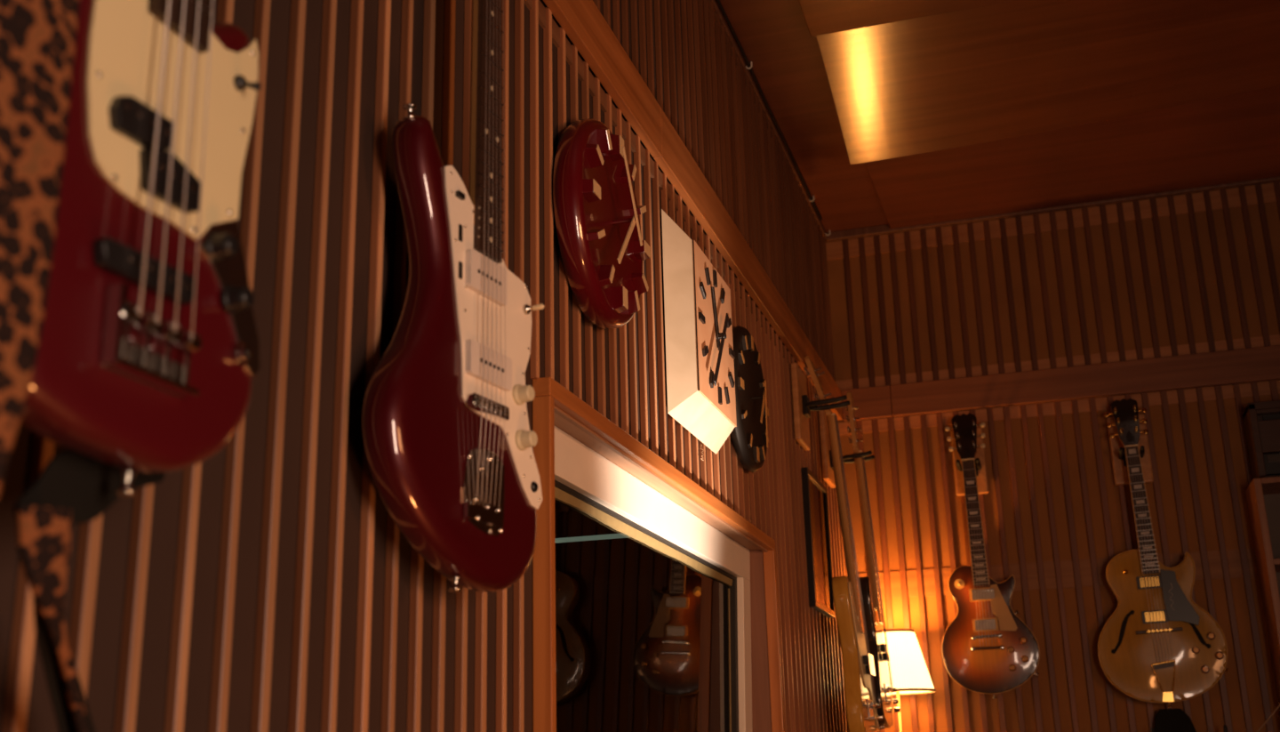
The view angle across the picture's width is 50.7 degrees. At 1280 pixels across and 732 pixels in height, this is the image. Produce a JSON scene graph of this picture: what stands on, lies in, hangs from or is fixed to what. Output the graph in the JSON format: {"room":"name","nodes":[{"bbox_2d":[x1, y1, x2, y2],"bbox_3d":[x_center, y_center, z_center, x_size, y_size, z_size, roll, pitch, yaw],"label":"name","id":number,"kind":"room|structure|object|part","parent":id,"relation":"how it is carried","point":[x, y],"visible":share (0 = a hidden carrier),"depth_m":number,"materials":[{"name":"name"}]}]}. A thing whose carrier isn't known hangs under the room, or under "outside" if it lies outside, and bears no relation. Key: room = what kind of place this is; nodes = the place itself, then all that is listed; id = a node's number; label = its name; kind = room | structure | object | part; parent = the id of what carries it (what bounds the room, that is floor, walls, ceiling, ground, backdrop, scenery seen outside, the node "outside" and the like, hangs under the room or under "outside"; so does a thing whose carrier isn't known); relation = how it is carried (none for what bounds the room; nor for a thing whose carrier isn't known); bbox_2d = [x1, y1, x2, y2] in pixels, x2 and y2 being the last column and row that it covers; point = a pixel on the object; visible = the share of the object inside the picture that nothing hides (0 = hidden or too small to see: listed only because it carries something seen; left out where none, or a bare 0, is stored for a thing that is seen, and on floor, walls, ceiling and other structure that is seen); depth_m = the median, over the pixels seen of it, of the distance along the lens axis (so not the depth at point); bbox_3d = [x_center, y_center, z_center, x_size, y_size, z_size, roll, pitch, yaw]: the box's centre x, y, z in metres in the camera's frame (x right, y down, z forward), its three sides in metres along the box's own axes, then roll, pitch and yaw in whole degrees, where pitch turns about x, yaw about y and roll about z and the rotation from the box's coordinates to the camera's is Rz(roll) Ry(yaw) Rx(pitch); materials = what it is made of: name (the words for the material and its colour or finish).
{"room":"recording studio","nodes":[
{"label":"recording studio","id":0,"kind":"room"},
{"bbox_2d":[0,0,848,731],"bbox_3d":[-0.281,0.143,1.815,0.190,3.080,6.640,-6,-17,16],"label":"wall","id":1,"kind":"structure","parent":0,"point":[268,582],"depth_m":1.50,"materials":[{"name":"brown wood"}]},
{"bbox_2d":[552,118,650,328],"bbox_3d":[-0.047,-0.239,2.261,0.091,0.352,0.352,-6,-17,16],"label":"wall clock","id":2,"kind":"object","parent":1,"relation":"attached to","point":[603,250],"visible":1,"depth_m":2.18,"materials":[{"name":"red plastic"}]},
{"bbox_2d":[543,0,661,157],"bbox_3d":[-0.575,-1.030,0.879,0.020,0.114,4.123,-6,-17,16],"label":"trim","id":3,"kind":"structure","parent":1,"relation":"attached to","point":[581,20],"depth_m":2.47,"materials":[{"name":"brown wood"}]},
{"bbox_2d":[531,376,784,731],"bbox_3d":[0.057,0.865,2.542,0.139,1.312,1.609,-6,-17,16],"label":"window","id":4,"kind":"structure","parent":1,"relation":"in","point":[586,462],"depth_m":2.58,"materials":[{"name":"brown wood"}]},
{"bbox_2d":[661,208,736,454],"bbox_3d":[0.141,-0.067,2.865,0.074,0.431,0.388,-6,-17,16],"label":"wall clock","id":5,"kind":"object","parent":1,"relation":"attached to","point":[700,353],"visible":1,"depth_m":2.76,"materials":[{"name":"white plastic"}]},
{"bbox_2d":[653,107,842,420],"bbox_3d":[0.379,-0.168,3.841,0.020,0.114,2.332,-6,-17,16],"label":"trim","id":6,"kind":"structure","parent":1,"relation":"attached to","point":[676,161],"depth_m":3.35,"materials":[{"name":"brown wood"}]},
{"bbox_2d":[730,325,768,471],"bbox_3d":[0.275,0.079,3.295,0.067,0.360,0.360,-6,-17,16],"label":"wall clock","id":7,"kind":"object","parent":1,"relation":"attached to","point":[750,439],"visible":0.93,"depth_m":3.25,"materials":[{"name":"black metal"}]},
{"bbox_2d":[710,0,826,237],"bbox_3d":[-0.252,-1.353,2.154,0.010,0.022,6.480,-6,-17,16],"label":"trim","id":8,"kind":"structure","parent":1,"relation":"attached to","point":[716,7],"depth_m":4.09,"materials":[{"name":"brown wood"}]},
{"bbox_2d":[800,466,835,617],"bbox_3d":[0.546,0.545,4.135,0.020,0.410,0.350,-6,-17,16],"label":"framed print","id":9,"kind":"object","parent":1,"relation":"attached to","point":[816,516],"visible":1,"depth_m":4.10,"materials":[{"name":"black wood"}]},
{"bbox_3d":[0.549,0.545,4.134,0.002,0.386,0.326,-6,-17,16],"label":"pane","id":10,"kind":"part","parent":9,"relation":"part of","materials":[{"name":"clear glass"}]},
{"bbox_2d":[790,362,850,450],"bbox_3d":[0.550,0.117,4.068,0.156,0.236,0.166,-6,-17,16],"label":"hanger","id":11,"kind":"object","parent":1,"relation":"attached to","point":[803,406],"visible":1,"depth_m":4.04,"materials":[{"name":"brown wood"}]},
{"bbox_2d":[803,355,885,731],"bbox_3d":[0.596,0.535,4.033,0.146,1.182,0.309,-8,-18,20],"label":"guitar","id":12,"kind":"object","parent":11,"relation":"hanging from","point":[861,705],"visible":0.97,"depth_m":3.90,"materials":[{"name":"wood"}]},
{"bbox_3d":[0.696,0.995,3.962,0.018,0.018,0.018,-10,-18,15],"label":"knob","id":13,"kind":"part","parent":12,"relation":"part of","materials":[{"name":"silver metal"}]},
{"bbox_3d":[0.705,1.033,3.969,0.018,0.018,0.018,-10,-18,15],"label":"knob","id":14,"kind":"part","parent":12,"relation":"part of","materials":[{"name":"silver metal"}]},
{"bbox_3d":[0.713,1.062,3.980,0.018,0.018,0.018,-10,-18,15],"label":"knob","id":15,"kind":"part","parent":12,"relation":"part of","materials":[{"name":"silver metal"}]},
{"bbox_2d":[817,409,874,487],"bbox_3d":[0.692,0.269,4.490,0.162,0.236,0.166,-6,-17,16],"label":"hanger","id":16,"kind":"object","parent":1,"relation":"attached to","point":[827,463],"visible":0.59,"depth_m":4.45,"materials":[{"name":"brown wood"}]},
{"bbox_2d":[844,391,900,727],"bbox_3d":[0.739,0.606,4.361,0.084,1.091,0.283,-8,-18,21],"label":"guitar","id":17,"kind":"object","parent":16,"relation":"hanging from","point":[870,590],"visible":0.81,"depth_m":4.30,"materials":[{"name":"wood"}]},
{"bbox_3d":[0.817,1.071,4.320,0.018,0.018,0.018,-9,-18,15],"label":"knob","id":18,"kind":"part","parent":17,"relation":"part of","materials":[{"name":"silver metal"}]},
{"bbox_3d":[0.825,1.101,4.331,0.018,0.018,0.018,-9,-18,15],"label":"knob","id":19,"kind":"part","parent":17,"relation":"part of","materials":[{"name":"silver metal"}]},
{"bbox_2d":[554,498,702,731],"bbox_3d":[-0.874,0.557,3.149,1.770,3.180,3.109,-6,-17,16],"label":"window glass","id":20,"kind":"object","parent":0,"point":[628,652],"depth_m":4.43,"materials":[{"name":"clear glass"}]},
{"bbox_2d":[719,0,1279,232],"bbox_3d":[1.326,-1.504,1.727,3.700,0.254,6.750,-6,-17,16],"label":"ceiling","id":21,"kind":"structure","parent":0,"point":[894,113],"depth_m":3.92,"materials":[{"name":"brown wood"}]},
{"bbox_2d":[554,532,630,543],"bbox_3d":[-0.200,-0.274,3.322,0.420,1.422,0.011,-6,-17,16],"label":"tube light","id":22,"kind":"object","parent":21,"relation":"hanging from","point":[612,535],"visible":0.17,"depth_m":3.10,"materials":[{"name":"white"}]},
{"bbox_2d":[716,0,830,235],"bbox_3d":[-0.230,-1.344,2.178,0.020,0.021,6.343,-6,-17,16],"label":"cable","id":23,"kind":"object","parent":21,"relation":"attached to","point":[749,68],"visible":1,"depth_m":4.05,"materials":[{"name":"black rubber"}]},
{"bbox_3d":[1.562,-1.181,2.847,2.612,0.040,0.994,-6,-17,16],"label":"ceiling panel","id":24,"kind":"part","parent":21,"relation":"part of","materials":[{"name":"brown wood"}]},
{"bbox_3d":[1.756,-0.904,3.578,2.504,0.142,0.597,-6,-17,16],"label":"glossy ceiling panel","id":25,"kind":"part","parent":21,"relation":"part of","materials":[{"name":"brown wood"}]},
{"bbox_3d":[1.947,-0.794,4.192,2.495,0.012,1.102,-6,-17,16],"label":"ceiling panel","id":26,"kind":"part","parent":21,"relation":"part of","materials":[{"name":"brown wood"}]},
{"bbox_2d":[825,181,1279,731],"bbox_3d":[2.381,0.816,4.293,3.401,3.080,0.160,-6,-17,16],"label":"wall","id":27,"kind":"structure","parent":0,"point":[1198,272],"depth_m":4.68,"materials":[{"name":"brown wood"}]},
{"bbox_2d":[840,384,892,421],"bbox_3d":[0.821,0.136,4.895,0.176,0.114,0.025,-6,-17,16],"label":"trim","id":28,"kind":"structure","parent":27,"relation":"attached to","point":[872,402],"depth_m":4.88,"materials":[{"name":"brown wood"}]},
{"bbox_2d":[950,426,988,495],"bbox_3d":[1.138,0.320,4.684,0.110,0.236,0.124,-6,-17,16],"label":"hanger","id":29,"kind":"object","parent":27,"relation":"attached to","point":[980,460],"visible":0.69,"depth_m":4.71,"materials":[{"name":"brown wood"}]},
{"bbox_2d":[941,413,1039,697],"bbox_3d":[1.151,0.625,4.571,0.326,0.973,0.080,-7,-18,16],"label":"electric guitar","id":30,"kind":"object","parent":29,"relation":"hanging from","point":[987,648],"visible":1,"depth_m":4.49,"materials":[{"name":"paint"}]},
{"bbox_2d":[954,578,964,588],"bbox_3d":[1.071,0.731,4.538,0.033,0.033,0.016,-7,-18,16],"label":"washer","id":31,"kind":"object","parent":30,"relation":"in","point":[959,583],"depth_m":4.54,"materials":[{"name":"white plastic"}]},
{"bbox_3d":[1.257,0.898,4.430,0.023,0.023,0.015,-7,-18,16],"label":"knob","id":32,"kind":"part","parent":30,"relation":"part of","materials":[{"name":"brown plastic"}]},
{"bbox_3d":[1.257,0.955,4.413,0.023,0.023,0.015,-7,-18,16],"label":"knob","id":33,"kind":"part","parent":30,"relation":"part of","materials":[{"name":"brown plastic"}]},
{"bbox_2d":[825,176,1279,241],"bbox_3d":[2.323,-0.669,4.649,3.390,0.030,0.025,-6,-17,16],"label":"trim","id":34,"kind":"structure","parent":27,"relation":"attached to","point":[881,229],"depth_m":4.91,"materials":[{"name":"brown wood"}]},
{"bbox_3d":[2.356,0.597,4.290,3.401,0.092,0.004,-6,-17,16],"label":"rail","id":35,"kind":"part","parent":27,"relation":"part of","materials":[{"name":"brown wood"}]},
{"bbox_2d":[889,344,1279,416],"bbox_3d":[2.432,-0.045,4.429,3.194,0.114,0.025,-6,-17,16],"label":"trim","id":36,"kind":"structure","parent":27,"relation":"attached to","point":[1260,364],"depth_m":4.67,"materials":[{"name":"brown wood"}]},
{"bbox_2d":[1106,413,1153,485],"bbox_3d":[1.645,0.269,4.535,0.124,0.236,0.124,-6,-17,16],"label":"hanger","id":37,"kind":"object","parent":27,"relation":"attached to","point":[1119,463],"visible":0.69,"depth_m":4.56,"materials":[{"name":"brown wood"}]},
{"bbox_2d":[1097,398,1228,707],"bbox_3d":[1.663,0.595,4.426,0.411,1.024,0.111,-8,-18,16],"label":"guitar","id":38,"kind":"object","parent":37,"relation":"hanging from","point":[1157,645],"visible":1,"depth_m":4.33,"materials":[{"name":"paint"}]},
{"bbox_3d":[1.776,0.952,4.246,0.025,0.025,0.016,-8,-18,16],"label":"knob","id":39,"kind":"part","parent":38,"relation":"part of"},
{"bbox_3d":[1.803,0.851,4.267,0.025,0.025,0.016,-8,-18,16],"label":"knob","id":40,"kind":"part","parent":38,"relation":"part of","materials":[{"name":"brown plastic"}]},
{"bbox_3d":[1.820,0.908,4.245,0.025,0.025,0.016,-8,-18,16],"label":"knob","id":41,"kind":"part","parent":38,"relation":"part of","materials":[{"name":"brown plastic"}]},
{"bbox_2d":[1154,708,1196,731],"bbox_3d":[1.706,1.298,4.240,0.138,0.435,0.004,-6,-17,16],"label":"chair","id":42,"kind":"object","parent":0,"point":[1166,719],"visible":0.99,"depth_m":4.29,"materials":[{"name":"black leather"}]},
{"bbox_3d":[1.402,1.468,0.838,3.700,0.100,6.750,-6,-17,16],"label":"floor","id":43,"kind":"structure","parent":0,"visible":0},
{"bbox_2d":[882,628,935,731],"bbox_3d":[0.868,1.644,4.309,0.280,1.578,0.280,-6,-17,16],"label":"floor lamp","id":44,"kind":"object","parent":43,"relation":"on","point":[909,673],"visible":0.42,"depth_m":4.43,"materials":[{"name":"beige fabric"}]},
{"bbox_3d":[0.849,0.892,4.534,0.142,0.009,0.142,-6,-17,16],"label":"shade trim","id":45,"kind":"part","parent":44,"relation":"part of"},
{"bbox_3d":[0.851,0.986,4.506,0.241,0.195,0.241,-6,-17,16],"label":"lamp shade","id":46,"kind":"part","parent":44,"relation":"part of","materials":[{"name":"beige fabric"}]},
{"bbox_3d":[0.854,1.079,4.478,0.244,0.009,0.244,-6,-17,16],"label":"shade trim","id":47,"kind":"part","parent":44,"relation":"part of","materials":[{"name":"gold metal"}]},
{"bbox_2d":[1151,724,1227,731],"bbox_3d":[1.700,1.691,3.963,0.289,1.235,0.206,-6,-17,16],"label":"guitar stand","id":48,"kind":"object","parent":43,"relation":"on","point":[1225,727],"visible":1,"depth_m":4.17,"materials":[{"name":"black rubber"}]},
{"bbox_2d":[1245,476,1279,711],"bbox_3d":[2.317,1.294,3.967,0.700,1.981,0.219,-6,-17,16],"label":"shelf unit","id":49,"kind":"object","parent":43,"relation":"on","point":[1263,493],"visible":1,"depth_m":4.24,"materials":[{"name":"brown wood"}]},
{"bbox_2d":[1241,400,1279,479],"bbox_3d":[2.286,0.222,4.322,0.620,0.241,0.159,-6,-17,16],"label":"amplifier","id":50,"kind":"object","parent":49,"relation":"on","point":[1261,420],"visible":0.92,"depth_m":4.34,"materials":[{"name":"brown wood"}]},
{"bbox_3d":[2.000,0.256,4.404,0.022,0.237,0.159,-6,-17,16],"label":"panel","id":51,"kind":"part","parent":50,"relation":"part of","materials":[{"name":"brown wood"}]},
{"bbox_3d":[2.283,0.118,4.353,0.620,0.024,0.159,-6,-17,16],"label":"panel","id":52,"kind":"part","parent":50,"relation":"part of","materials":[{"name":"brown wood"}]},
{"bbox_3d":[2.265,0.120,4.290,0.580,0.014,0.026,-6,-17,16],"label":"rail","id":53,"kind":"part","parent":50,"relation":"part of","materials":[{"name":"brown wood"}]},
{"bbox_3d":[2.279,0.217,4.299,0.580,0.237,0.010,-6,-17,16],"label":"panel","id":54,"kind":"part","parent":50,"relation":"part of","materials":[{"name":"brown wood"}]},
{"bbox_3d":[2.268,0.199,4.269,0.580,0.104,0.022,-6,-17,16],"label":"panel","id":55,"kind":"part","parent":50,"relation":"part of","materials":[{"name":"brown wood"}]},
{"bbox_3d":[2.270,0.285,4.244,0.577,0.068,0.020,-6,-17,16],"label":"screen frame","id":56,"kind":"part","parent":50,"relation":"part of","materials":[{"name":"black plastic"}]},
{"bbox_2d":[1256,704,1279,731],"bbox_3d":[1.845,1.610,3.836,0.244,1.312,0.044,-3,-17,4],"label":"cable","id":57,"kind":"object","parent":49,"relation":"hanging from","point":[1278,706],"visible":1,"depth_m":4.00,"materials":[{"name":"black rubber"}]},
{"bbox_3d":[2.294,0.353,4.248,0.658,0.018,0.219,-6,-17,16],"label":"panel","id":58,"kind":"part","parent":49,"relation":"part of","materials":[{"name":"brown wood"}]},
{"bbox_3d":[2.349,1.330,4.060,0.658,1.963,0.011,-6,-17,16],"label":"panel","id":59,"kind":"part","parent":49,"relation":"part of","materials":[{"name":"brown wood"}]},
{"bbox_3d":[2.299,0.595,4.173,0.658,0.018,0.204,-6,-17,16],"label":"shelf","id":60,"kind":"part","parent":49,"relation":"part of","materials":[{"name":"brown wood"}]},
{"bbox_3d":[-0.392,-0.748,1.122,0.172,0.236,0.166,-6,-17,16],"label":"hanger","id":61,"kind":"object","parent":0,"visible":0},
{"bbox_2d":[19,0,261,495],"bbox_3d":[-0.341,-0.457,1.037,0.062,1.124,0.245,-6,-17,16],"label":"bass guitar","id":62,"kind":"object","parent":61,"relation":"hanging from","point":[148,357],"visible":0.91,"depth_m":0.90,"materials":[{"name":"red paint"}]},
{"bbox_2d":[0,0,165,731],"bbox_3d":[-0.364,-0.057,0.858,0.056,0.574,0.303,-2,-17,2],"label":"strap","id":63,"kind":"object","parent":62,"relation":"attached to","point":[38,37],"visible":0.91,"depth_m":0.79,"materials":[{"name":"fabric"}]},
{"bbox_3d":[-0.299,-0.086,0.970,0.018,0.021,0.021,-6,-17,16],"label":"knob","id":64,"kind":"part","parent":62,"relation":"part of","materials":[{"name":"black plastic"}]},
{"bbox_3d":[-0.299,-0.054,0.991,0.002,0.112,0.084,-6,-17,16],"label":"control plate","id":65,"kind":"part","parent":62,"relation":"part of","materials":[{"name":"silver metal"}]},
{"bbox_3d":[-0.291,-0.049,0.983,0.018,0.021,0.021,-6,-17,16],"label":"knob","id":66,"kind":"part","parent":62,"relation":"part of","materials":[{"name":"black plastic"}]},
{"bbox_2d":[233,342,251,365],"bbox_3d":[-0.290,-0.009,0.990,0.006,0.017,0.017,-6,-17,16],"label":"socket","id":67,"kind":"object","parent":62,"relation":"attached to","point":[242,350],"depth_m":0.99,"materials":[{"name":"silver metal"}]},
{"bbox_2d":[233,74,261,91],"bbox_3d":[-0.297,-0.214,1.023,0.022,0.015,0.012,-6,-17,16],"label":"toggle switch","id":68,"kind":"object","parent":62,"relation":"attached to","point":[242,83],"depth_m":1.02,"materials":[{"name":"black metal"}]},
{"bbox_3d":[-0.214,-0.578,1.732,0.137,0.113,0.166,-6,-17,16],"label":"hanger","id":69,"kind":"object","parent":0,"visible":0},
{"bbox_2d":[361,0,543,591],"bbox_3d":[-0.201,-0.271,1.625,0.075,1.076,0.313,-9,-18,24],"label":"electric guitar","id":70,"kind":"object","parent":69,"relation":"hanging from","point":[449,441],"visible":1,"depth_m":1.52,"materials":[{"name":"red paint"}]},
{"bbox_2d":[455,190,464,199],"bbox_3d":[-0.207,-0.196,1.554,0.005,0.007,0.014,-9,-18,24],"label":"switch","id":71,"kind":"object","parent":70,"relation":"attached to","point":[460,195],"depth_m":1.55,"materials":[{"name":"black plastic"}]},
{"bbox_3d":[-0.175,0.140,1.516,0.002,0.097,0.087,-9,-18,24],"label":"tremolo plate","id":72,"kind":"part","parent":70,"relation":"part of","materials":[{"name":"silver metal"}]},
{"bbox_3d":[-0.138,0.033,1.609,0.020,0.025,0.025,-9,-18,24],"label":"knob","id":73,"kind":"part","parent":70,"relation":"part of","materials":[{"name":"white plastic"}]},
{"bbox_3d":[-0.133,0.087,1.599,0.020,0.025,0.025,-9,-18,24],"label":"knob","id":74,"kind":"part","parent":70,"relation":"part of","materials":[{"name":"white plastic"}]},
{"bbox_2d":[522,303,543,314],"bbox_3d":[-0.129,-0.071,1.658,0.028,0.013,0.013,-6,-17,16],"label":"toggle switch","id":75,"kind":"object","parent":70,"relation":"attached to","point":[527,308],"depth_m":1.66,"materials":[{"name":"beige plastic"}]},
{"bbox_2d":[530,480,537,492],"bbox_3d":[-0.126,0.144,1.615,0.004,0.013,0.013,-9,-18,24],"label":"socket","id":76,"kind":"object","parent":70,"relation":"attached to","point":[533,485],"depth_m":1.61,"materials":[{"name":"metal"}]}
]}

